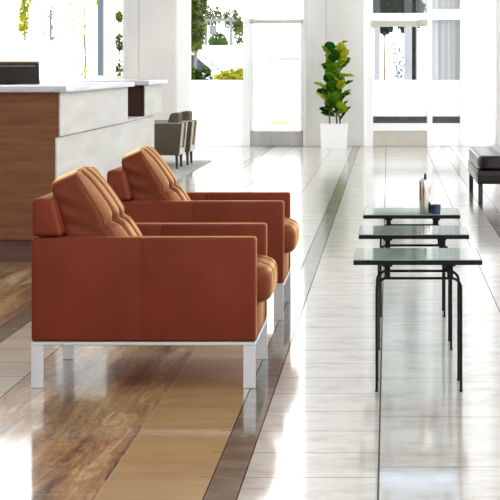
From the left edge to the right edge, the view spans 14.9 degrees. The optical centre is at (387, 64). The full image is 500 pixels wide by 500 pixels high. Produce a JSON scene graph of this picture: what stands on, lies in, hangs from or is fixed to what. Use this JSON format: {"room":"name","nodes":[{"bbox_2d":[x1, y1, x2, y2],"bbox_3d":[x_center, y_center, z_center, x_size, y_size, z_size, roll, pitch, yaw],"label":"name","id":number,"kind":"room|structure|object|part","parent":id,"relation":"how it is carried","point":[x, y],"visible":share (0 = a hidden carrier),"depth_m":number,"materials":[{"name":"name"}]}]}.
{"room":"lobby","nodes":[
{"label":"lobby","id":0,"kind":"room"},
{"bbox_2d":[0,146,499,499],"bbox_3d":[-1.500,1.410,11.825,15.400,0.200,38.050,0,0,0],"label":"floor","id":1,"kind":"structure","parent":0,"point":[108,422],"depth_m":7.89,"materials":[{"name":"tile"}]},
{"bbox_2d":[0,80,167,261],"bbox_3d":[-3.763,0.725,15.415,3.290,1.170,5.810,0,0,0],"label":"reception desk","id":2,"kind":"object","parent":1,"relation":"on","point":[49,131],"visible":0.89,"depth_m":12.62,"materials":[{"name":"white stone"}]},
{"bbox_2d":[0,61,39,84],"bbox_3d":[-2.865,0.266,13.980,0.610,0.588,0.200,0,0,0],"label":"computer monitor","id":3,"kind":"object","parent":2,"relation":"on","point":[11,72],"visible":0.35,"depth_m":13.98,"materials":[{"name":"grey plastic"}]},
{"bbox_3d":[-3.773,0.667,13.020,3.190,0.975,0.900,0,0,0],"label":"panel","id":4,"kind":"part","parent":2,"relation":"part of","materials":[{"name":"brown wood"}]},
{"bbox_2d":[0,82,134,91],"bbox_3d":[-3.763,0.160,14.200,3.290,0.040,3.380,0,0,0],"label":"countertop","id":5,"kind":"structure","parent":2,"relation":"on","point":[55,86],"depth_m":12.98,"materials":[{"name":"grey stone"}]},
{"bbox_3d":[-2.172,0.327,14.193,0.012,0.293,3.254,0,0,0],"label":"panel","id":6,"kind":"part","parent":2,"relation":"part of","materials":[{"name":"white stone"}]},
{"bbox_3d":[-2.196,0.871,15.188,0.012,0.779,5.244,0,0,0],"label":"panel","id":7,"kind":"part","parent":2,"relation":"part of","materials":[{"name":"white stone"}]},
{"bbox_2d":[82,80,167,84],"bbox_3d":[-2.421,0.160,17.595,0.595,0.040,1.450,0,0,0],"label":"countertop","id":8,"kind":"structure","parent":2,"relation":"on","point":[137,82],"depth_m":17.16,"materials":[{"name":"grey stone"}]},
{"bbox_3d":[-2.425,0.320,17.580,0.486,0.280,1.180,0,0,0],"label":"panel","id":9,"kind":"part","parent":2,"relation":"part of","materials":[{"name":"brown wood"}]},
{"bbox_3d":[-2.174,0.319,17.580,0.012,0.278,1.220,0,0,0],"label":"panel","id":10,"kind":"part","parent":2,"relation":"part of","materials":[{"name":"white stone"}]},
{"bbox_2d":[125,0,176,119],"bbox_3d":[-3.821,-3.190,30.725,0.829,9.000,0.350,0,0,0],"label":"pillar","id":11,"kind":"object","parent":1,"relation":"on","point":[150,25],"depth_m":30.55,"materials":[{"name":"white paint"}]},
{"bbox_2d":[31,166,276,387],"bbox_3d":[-0.963,0.872,8.080,0.969,0.877,0.762,0,0,0],"label":"leather armchair","id":12,"kind":"object","parent":1,"relation":"on","point":[100,276],"visible":1,"depth_m":7.70,"materials":[{"name":"leather"}]},
{"bbox_3d":[-1.422,1.223,7.707,0.050,0.174,0.014,0,0,0],"label":"leg","id":13,"kind":"part","parent":12,"relation":"part of","materials":[{"name":"metal"}]},
{"bbox_3d":[-1.422,1.223,8.453,0.050,0.174,0.014,0,0,0],"label":"leg","id":14,"kind":"part","parent":12,"relation":"part of","materials":[{"name":"metal"}]},
{"bbox_2d":[52,166,142,235],"bbox_3d":[-1.213,0.690,8.080,0.363,0.513,0.559,0,0,0],"label":"cushion","id":15,"kind":"object","parent":12,"relation":"on","point":[87,205],"depth_m":7.81,"materials":[{"name":"leather"}]},
{"bbox_3d":[-0.992,0.911,7.750,0.910,0.421,0.100,0,0,0],"label":"armrest","id":16,"kind":"part","parent":12,"relation":"part of","materials":[{"name":"leather"}]},
{"bbox_3d":[-0.992,1.129,8.080,0.910,0.014,0.760,0,0,0],"label":"frame","id":17,"kind":"part","parent":12,"relation":"part of","materials":[{"name":"metal"}]},
{"bbox_3d":[-0.992,0.911,8.410,0.910,0.421,0.100,0,0,0],"label":"armrest","id":18,"kind":"part","parent":12,"relation":"part of","materials":[{"name":"leather"}]},
{"bbox_3d":[-0.562,1.223,7.707,0.050,0.174,0.014,0,0,0],"label":"leg","id":19,"kind":"part","parent":12,"relation":"part of","materials":[{"name":"metal"}]},
{"bbox_3d":[-0.944,1.060,8.080,0.806,0.124,0.558,0,0,0],"label":"seat","id":20,"kind":"part","parent":12,"relation":"part of","materials":[{"name":"leather"}]},
{"bbox_3d":[-0.562,1.223,8.453,0.050,0.174,0.014,0,0,0],"label":"leg","id":21,"kind":"part","parent":12,"relation":"part of","materials":[{"name":"metal"}]},
{"bbox_2d":[257,254,276,302],"bbox_3d":[-0.884,0.901,8.080,0.812,0.188,0.555,0,0,0],"label":"seat cushion","id":22,"kind":"object","parent":12,"relation":"on","point":[266,266],"depth_m":7.87,"materials":[{"name":"leather"}]},
{"bbox_2d":[164,160,211,179],"bbox_3d":[-3.150,1.304,23.650,1.500,0.012,4.500,0,0,0],"label":"rug","id":23,"kind":"object","parent":1,"relation":"on","point":[185,169],"visible":0.24,"depth_m":24.30,"materials":[{"name":"grey carpet"}]},
{"bbox_2d":[154,112,187,168],"bbox_3d":[-2.897,0.950,23.980,0.682,0.696,0.560,0,0,0],"label":"tub chair","id":24,"kind":"object","parent":23,"relation":"on","point":[170,136],"visible":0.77,"depth_m":23.70,"materials":[{"name":"beige fabric"}]},
{"bbox_3d":[-2.905,0.927,23.742,0.667,0.400,0.085,0,0,0],"label":"armrest","id":25,"kind":"part","parent":24,"relation":"part of","materials":[{"name":"beige fabric"}]},
{"bbox_3d":[-2.905,0.927,24.218,0.667,0.400,0.085,0,0,0],"label":"armrest","id":26,"kind":"part","parent":24,"relation":"part of","materials":[{"name":"beige fabric"}]},
{"bbox_2d":[168,112,181,122],"bbox_3d":[-2.700,0.738,23.980,0.168,0.270,0.380,0,0,0],"label":"cushion","id":27,"kind":"object","parent":24,"relation":"on","point":[176,117],"depth_m":23.79,"materials":[{"name":"beige fabric"}]},
{"bbox_3d":[-2.640,1.210,23.745,0.039,0.176,0.039,0,0,22],"label":"leg","id":28,"kind":"part","parent":24,"relation":"part of","materials":[{"name":"brown wood"}]},
{"bbox_3d":[-2.631,0.927,23.980,0.097,0.400,0.390,0,0,0],"label":"panel","id":29,"kind":"part","parent":24,"relation":"part of","materials":[{"name":"brown fabric"}]},
{"bbox_2d":[154,111,197,164],"bbox_3d":[-2.857,0.950,24.850,0.682,0.696,0.560,0,0,0],"label":"tub chair","id":30,"kind":"object","parent":23,"relation":"on","point":[186,115],"visible":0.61,"depth_m":24.66,"materials":[{"name":"beige fabric"}]},
{"bbox_3d":[-2.865,0.927,24.613,0.667,0.400,0.085,0,0,0],"label":"armrest","id":31,"kind":"part","parent":30,"relation":"part of","materials":[{"name":"beige fabric"}]},
{"bbox_3d":[-2.865,0.927,25.087,0.667,0.400,0.085,0,0,0],"label":"armrest","id":32,"kind":"part","parent":30,"relation":"part of","materials":[{"name":"beige fabric"}]},
{"bbox_2d":[181,111,191,120],"bbox_3d":[-2.660,0.738,24.850,0.168,0.270,0.380,0,0,0],"label":"cushion","id":33,"kind":"object","parent":30,"relation":"on","point":[186,115],"depth_m":24.66,"materials":[{"name":"beige fabric"}]},
{"bbox_3d":[-2.600,1.210,24.615,0.039,0.176,0.039,0,0,22],"label":"leg","id":34,"kind":"part","parent":30,"relation":"part of","materials":[{"name":"brown wood"}]},
{"bbox_3d":[-2.600,1.210,25.085,0.039,0.176,0.039,0,0,-22],"label":"leg","id":35,"kind":"part","parent":30,"relation":"part of","materials":[{"name":"brown wood"}]},
{"bbox_3d":[-2.591,0.927,24.850,0.097,0.400,0.390,0,0,0],"label":"panel","id":36,"kind":"part","parent":30,"relation":"part of","materials":[{"name":"brown fabric"}]},
{"bbox_2d":[107,146,299,319],"bbox_3d":[-0.963,0.872,10.130,0.969,0.877,0.762,0,0,0],"label":"leather armchair","id":37,"kind":"object","parent":1,"relation":"on","point":[148,190],"visible":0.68,"depth_m":9.75,"materials":[{"name":"leather"}]},
{"bbox_2d":[122,146,189,199],"bbox_3d":[-1.213,0.690,10.130,0.363,0.513,0.559,0,0,0],"label":"cushion","id":38,"kind":"object","parent":37,"relation":"on","point":[149,177],"depth_m":9.86,"materials":[{"name":"leather"}]},
{"bbox_3d":[-0.992,0.911,9.800,0.910,0.421,0.100,0,0,0],"label":"armrest","id":39,"kind":"part","parent":37,"relation":"part of","materials":[{"name":"leather"}]},
{"bbox_3d":[-0.992,0.911,10.460,0.910,0.421,0.100,0,0,0],"label":"armrest","id":40,"kind":"part","parent":37,"relation":"part of","materials":[{"name":"leather"}]},
{"bbox_3d":[-0.562,1.223,9.757,0.050,0.174,0.014,0,0,0],"label":"leg","id":41,"kind":"part","parent":37,"relation":"part of","materials":[{"name":"metal"}]},
{"bbox_3d":[-0.992,1.129,10.130,0.910,0.014,0.760,0,0,0],"label":"frame","id":42,"kind":"part","parent":37,"relation":"part of","materials":[{"name":"metal"}]},
{"bbox_3d":[-0.944,1.060,10.130,0.806,0.124,0.558,0,0,0],"label":"seat","id":43,"kind":"part","parent":37,"relation":"part of","materials":[{"name":"leather"}]},
{"bbox_3d":[-0.562,1.223,10.503,0.050,0.174,0.014,0,0,0],"label":"leg","id":44,"kind":"part","parent":37,"relation":"part of","materials":[{"name":"metal"}]},
{"bbox_2d":[284,217,299,253],"bbox_3d":[-0.884,0.901,10.130,0.812,0.188,0.555,0,0,0],"label":"seat cushion","id":45,"kind":"object","parent":37,"relation":"on","point":[291,226],"depth_m":9.91,"materials":[{"name":"leather"}]},
{"bbox_2d":[313,40,353,148],"bbox_3d":[-0.845,0.460,29.894,0.642,1.700,0.637,0,0,0],"label":"fig","id":46,"kind":"object","parent":1,"relation":"on","point":[333,135],"visible":1,"depth_m":29.76,"materials":[{"name":"green plant"}]},
{"bbox_3d":[-0.830,0.381,29.860,0.208,1.182,0.076,0,0,10],"label":"stem","id":47,"kind":"part","parent":46,"relation":"part of","materials":[{"name":"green plant"}]},
{"bbox_2d":[320,123,347,148],"bbox_3d":[-0.845,1.114,29.850,0.424,0.392,0.424,0,0,0],"label":"pot","id":48,"kind":"object","parent":1,"relation":"on","point":[333,135],"depth_m":29.65,"materials":[{"name":"white ceramic"}]},
{"bbox_2d":[306,0,363,145],"bbox_3d":[-0.854,-3.190,30.725,0.934,9.000,0.350,0,0,0],"label":"pillar","id":49,"kind":"object","parent":1,"relation":"on","point":[335,21],"visible":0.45,"depth_m":30.55,"materials":[{"name":"white paint"}]},
{"bbox_2d":[363,208,459,316],"bbox_3d":[0.122,1.040,10.013,0.500,0.540,0.486,0,0,0],"label":"glass side table","id":50,"kind":"object","parent":1,"relation":"on","point":[388,214],"visible":0.59,"depth_m":9.87,"materials":[{"name":"grey"}]},
{"bbox_3d":[0.122,0.776,10.013,0.494,0.013,0.480,0,0,0],"label":"glass","id":51,"kind":"part","parent":50,"relation":"part of","materials":[{"name":"grey"}]},
{"bbox_2d":[419,174,430,213],"bbox_3d":[0.193,0.667,9.860,0.062,0.206,0.062,0,0,0],"label":"bottle","id":52,"kind":"object","parent":50,"relation":"on","point":[424,184],"visible":1,"depth_m":9.83,"materials":[{"name":"silver metal"}]},
{"bbox_2d":[430,204,440,213],"bbox_3d":[0.247,0.747,9.845,0.055,0.046,0.055,0,0,0],"label":"cup","id":53,"kind":"object","parent":50,"relation":"on","point":[435,208],"visible":1,"depth_m":9.82,"materials":[{"name":"ceramic"}]},
{"bbox_2d":[359,226,468,349],"bbox_3d":[0.118,1.040,8.873,0.502,0.540,0.486,0,0,0],"label":"glass side table","id":54,"kind":"object","parent":1,"relation":"on","point":[387,233],"visible":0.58,"depth_m":8.73,"materials":[{"name":"grey glass"}]},
{"bbox_3d":[0.118,0.776,8.873,0.496,0.013,0.480,0,0,0],"label":"glass","id":55,"kind":"part","parent":54,"relation":"part of","materials":[{"name":"grey"}]},
{"bbox_2d":[353,248,481,391],"bbox_3d":[0.118,1.040,7.753,0.510,0.540,0.486,0,0,0],"label":"glass side table","id":56,"kind":"object","parent":1,"relation":"on","point":[386,257],"visible":1,"depth_m":7.61,"materials":[{"name":"grey glass"}]},
{"bbox_3d":[0.118,0.776,7.753,0.504,0.013,0.480,0,0,0],"label":"glass","id":57,"kind":"part","parent":56,"relation":"part of","materials":[{"name":"grey"}]},
{"bbox_2d":[468,146,499,203],"bbox_3d":[1.340,1.080,18.900,1.000,0.460,2.100,0,0,0],"label":"tufted bench","id":58,"kind":"object","parent":1,"relation":"on","point":[483,162],"visible":1,"depth_m":17.87,"materials":[{"name":"black leather"}]},
{"bbox_3d":[0.871,1.210,19.891,0.042,0.200,0.042,0,0,0],"label":"leg","id":59,"kind":"part","parent":58,"relation":"part of","materials":[{"name":"brown wood"}]},
{"bbox_3d":[0.871,1.210,17.891,0.042,0.200,0.042,0,0,0],"label":"leg","id":60,"kind":"part","parent":58,"relation":"part of","materials":[{"name":"brown wood"}]},
{"bbox_3d":[1.340,1.055,18.900,1.000,0.130,2.100,0,0,0],"label":"rail","id":61,"kind":"part","parent":58,"relation":"part of","materials":[{"name":"black leather"}]},
{"bbox_2d":[469,146,499,169],"bbox_3d":[1.340,0.921,18.900,1.000,0.142,2.100,0,0,0],"label":"tufted cushion","id":62,"kind":"object","parent":58,"relation":"on","point":[480,158],"depth_m":18.09,"materials":[{"name":"black leather"}]},
{"bbox_2d":[497,0,499,145],"bbox_3d":[2.907,-3.190,30.725,2.303,9.000,0.350,0,0,0],"label":"concrete pier","id":63,"kind":"object","parent":1,"relation":"on","point":[498,1],"visible":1,"depth_m":30.55,"materials":[{"name":"white concrete"}]},
{"bbox_3d":[-1.500,-7.940,30.750,15.000,0.500,0.300,0,0,0],"label":"wall","id":64,"kind":"structure","parent":0,"visible":0},
{"bbox_2d":[40,0,124,82],"bbox_3d":[-6.611,-3.190,30.690,4.751,9.000,0.140,0,0,0],"label":"window","id":65,"kind":"structure","parent":64,"relation":"in","point":[105,8],"depth_m":30.62,"materials":[{"name":"white paint"}]},
{"bbox_2d":[177,0,305,145],"bbox_3d":[-2.363,-3.190,30.690,2.086,9.000,0.140,0,0,0],"label":"window","id":66,"kind":"structure","parent":64,"relation":"in","point":[221,108],"depth_m":30.62,"materials":[{"name":"glass"}]},
{"bbox_3d":[-2.762,0.776,30.680,0.854,1.068,0.040,0,0,0],"label":"frosted panel","id":67,"kind":"part","parent":66,"relation":"part of","materials":[{"name":"white glass"}]},
{"bbox_2d":[250,18,302,145],"bbox_3d":[-1.796,0.280,30.654,0.847,2.060,0.211,0,0,0],"label":"door","id":68,"kind":"structure","parent":66,"relation":"attached to","point":[257,138],"depth_m":30.63,"materials":[{"name":"white paint"}]},
{"bbox_3d":[-1.796,1.187,30.695,0.847,0.247,0.130,0,0,0],"label":"kick plate","id":69,"kind":"part","parent":68,"relation":"part of","materials":[{"name":"silver metal"}]},
{"bbox_2d":[364,0,496,145],"bbox_3d":[0.668,-3.190,30.655,2.174,9.000,0.210,0,0,0],"label":"window","id":70,"kind":"structure","parent":64,"relation":"in","point":[456,105],"depth_m":30.66,"materials":[{"name":"white paint"}]},
{"bbox_3d":[0.193,-2.304,30.685,0.870,2.932,0.010,0,0,0],"label":"tinted pane","id":71,"kind":"part","parent":70,"relation":"part of","materials":[{"name":"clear glass"}]},
{"bbox_3d":[0.193,1.187,30.695,0.870,0.247,0.130,0,0,0],"label":"kick plate","id":72,"kind":"part","parent":70,"relation":"part of","materials":[{"name":"beige metal"}]},
{"bbox_3d":[0.193,0.535,30.680,0.870,0.588,0.040,0,0,0],"label":"frosted panel","id":73,"kind":"part","parent":70,"relation":"part of","materials":[{"name":"white glass"}]},
{"bbox_3d":[0.938,-0.749,30.685,0.443,1.982,0.010,0,0,0],"label":"grey pane","id":74,"kind":"part","parent":70,"relation":"part of","materials":[{"name":"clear glass"}]},
{"bbox_3d":[0.938,1.124,30.680,0.443,0.373,0.040,0,0,0],"label":"frosted panel","id":75,"kind":"part","parent":70,"relation":"part of","materials":[{"name":"white glass"}]},
{"bbox_3d":[0.938,0.535,30.680,0.443,0.588,0.040,0,0,0],"label":"frosted panel","id":76,"kind":"part","parent":70,"relation":"part of","materials":[{"name":"white glass"}]},
{"label":"outside","id":77,"kind":"structure","parent":0,"visible":0},
{"bbox_2d":[67,75,426,130],"bbox_3d":[0.000,1.460,145.425,160.000,0.200,229.150,0,0,0],"label":"ground","id":78,"kind":"structure","parent":77,"point":[259,124],"depth_m":45.74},
{"bbox_2d":[17,0,32,40],"bbox_3d":[-11.527,-1.312,60.004,0.749,5.346,0.667,0,0,0],"label":"young tree","id":79,"kind":"object","parent":78,"relation":"on","point":[23,24],"visible":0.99,"depth_m":59.95,"materials":[{"name":"yellow plant"}]},
{"bbox_2d":[0,41,66,79],"bbox_3d":[-9.296,0.395,45.000,3.350,1.930,0.200,0,0,0],"label":"wall","id":80,"kind":"structure","parent":78,"relation":"on","point":[51,55],"depth_m":44.90,"materials":[{"name":"paint"}]},
{"bbox_2d":[41,0,58,40],"bbox_3d":[-12.342,-1.348,69.997,0.960,5.418,0.989,0,0,43],"label":"tree","id":81,"kind":"object","parent":78,"relation":"on","point":[54,10],"visible":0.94,"depth_m":69.98,"materials":[{"name":"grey plant"}]},
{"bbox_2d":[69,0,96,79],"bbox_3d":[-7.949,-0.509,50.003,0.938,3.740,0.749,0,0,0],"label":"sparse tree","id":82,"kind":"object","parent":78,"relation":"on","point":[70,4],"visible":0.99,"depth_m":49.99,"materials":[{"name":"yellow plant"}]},
{"bbox_2d":[115,10,122,75],"bbox_3d":[-6.388,0.027,44.997,0.463,2.667,0.472,0,0,0],"label":"shrub","id":83,"kind":"object","parent":78,"relation":"on","point":[118,16],"visible":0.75,"depth_m":44.98,"materials":[{"name":"green plant"}]},
{"bbox_2d":[101,51,224,79],"bbox_3d":[-5.551,0.462,52.000,4.445,1.797,1.724,0,0,0],"label":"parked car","id":84,"kind":"object","parent":78,"relation":"on","point":[202,58],"visible":0.07,"depth_m":51.15,"materials":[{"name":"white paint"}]},
{"bbox_2d":[191,0,207,71],"bbox_3d":[-4.493,-0.777,43.998,0.777,4.277,0.733,0,0,0],"label":"leafy tree","id":85,"kind":"object","parent":78,"relation":"on","point":[198,7],"visible":0.67,"depth_m":43.84,"materials":[{"name":"green plant"}]},
{"bbox_2d":[191,64,212,79],"bbox_3d":[-3.778,0.665,37.995,0.680,1.395,0.548,0,0,0],"label":"shrub","id":86,"kind":"object","parent":78,"relation":"on","point":[197,75],"visible":0.19,"depth_m":37.93,"materials":[{"name":"green plant"}]},
{"bbox_2d":[202,5,222,35],"bbox_3d":[-8.328,-0.738,89.990,1.063,4.200,0.854,0,0,0],"label":"tree","id":87,"kind":"object","parent":78,"relation":"on","point":[210,15],"visible":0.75,"depth_m":89.90,"materials":[{"name":"green plant"}]},
{"bbox_2d":[207,32,228,44],"bbox_3d":[-6.712,0.011,74.995,0.981,2.698,0.954,0,0,19],"label":"clipped hedge","id":88,"kind":"object","parent":78,"relation":"on","point":[218,40],"visible":0.27,"depth_m":74.73,"materials":[{"name":"green plant"}]},
{"bbox_2d":[204,19,234,44],"bbox_3d":[-6.245,-0.170,70.000,1.200,3.060,0.120,0,0,0],"label":"frame","id":89,"kind":"object","parent":78,"relation":"on","point":[212,27],"visible":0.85,"depth_m":69.95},
{"bbox_3d":[-6.705,-0.161,70.000,0.090,3.042,0.100,0,0,0],"label":"post","id":90,"kind":"part","parent":89,"relation":"part of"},
{"bbox_3d":[-5.784,-0.161,70.000,0.090,3.042,0.100,0,0,0],"label":"post","id":91,"kind":"part","parent":89,"relation":"part of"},
{"bbox_2d":[213,67,242,79],"bbox_3d":[-3.069,0.690,37.005,0.782,1.346,0.526,0,0,0],"label":"shrub","id":92,"kind":"object","parent":78,"relation":"on","point":[238,74],"visible":0.23,"depth_m":36.92,"materials":[{"name":"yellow plant"}]},
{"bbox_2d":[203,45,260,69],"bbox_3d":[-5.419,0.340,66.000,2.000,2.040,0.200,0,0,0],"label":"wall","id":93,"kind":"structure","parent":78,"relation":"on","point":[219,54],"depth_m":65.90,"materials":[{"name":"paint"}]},
{"bbox_2d":[222,8,242,44],"bbox_3d":[-7.776,-0.769,96.002,1.386,4.263,1.026,0,0,0],"label":"tree","id":94,"kind":"object","parent":78,"relation":"on","point":[238,22],"visible":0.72,"depth_m":95.82,"materials":[{"name":"green plant"}]},
{"bbox_2d":[233,26,242,44],"bbox_3d":[-6.273,-0.142,79.997,0.491,3.008,0.465,0,0,0],"label":"slim tree","id":95,"kind":"object","parent":78,"relation":"on","point":[239,28],"visible":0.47,"depth_m":79.94,"materials":[{"name":"green plant"}]},
{"bbox_2d":[226,58,299,118],"bbox_3d":[-2.779,0.588,48.000,2.600,1.545,0.300,0,0,0],"label":"wall","id":96,"kind":"structure","parent":78,"relation":"on","point":[277,92],"depth_m":47.88,"materials":[{"name":"white paint"}]},
{"bbox_2d":[270,121,291,123],"bbox_3d":[-2.478,1.333,44.000,0.520,0.055,0.080,0,0,0],"label":"curb","id":97,"kind":"object","parent":78,"relation":"on","point":[271,122],"visible":1,"depth_m":43.97,"materials":[{"name":"paint"}]},
{"bbox_2d":[374,27,379,79],"bbox_3d":[-0.214,-0.940,37.000,0.120,4.600,0.100,0,0,0],"label":"column","id":98,"kind":"structure","parent":78,"relation":"on","point":[376,29],"depth_m":36.95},
{"bbox_2d":[373,27,394,79],"bbox_3d":[-0.167,-3.263,80.002,1.926,9.249,1.831,0,0,0],"label":"broad tree","id":99,"kind":"object","parent":78,"relation":"on","point":[384,31],"visible":0.07,"depth_m":79.96,"materials":[{"name":"green plant"}]},
{"bbox_2d":[386,41,403,79],"bbox_3d":[0.289,0.289,59.998,0.689,2.143,0.667,0,0,0],"label":"shrub","id":100,"kind":"object","parent":78,"relation":"on","point":[398,73],"visible":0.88,"depth_m":59.95,"materials":[{"name":"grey plant"}]},
{"bbox_2d":[397,27,419,33],"bbox_3d":[0.919,-3.239,82.453,2.024,9.199,1.886,0,0,0],"label":"broad tree","id":101,"kind":"object","parent":78,"relation":"on","point":[400,28],"visible":0.02,"depth_m":82.48,"materials":[{"name":"green plant"}]},
{"bbox_2d":[404,27,417,79],"bbox_3d":[0.448,-0.940,37.000,0.260,4.600,0.260,0,0,0],"label":"column","id":102,"kind":"structure","parent":78,"relation":"on","point":[407,30],"depth_m":36.87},
{"bbox_2d":[412,27,415,79],"bbox_3d":[0.493,-0.890,36.000,0.080,4.500,0.076,0,0,0],"label":"pole","id":103,"kind":"object","parent":78,"relation":"on","point":[413,28],"visible":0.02,"depth_m":35.97,"materials":[{"name":"black metal"}]}
]}

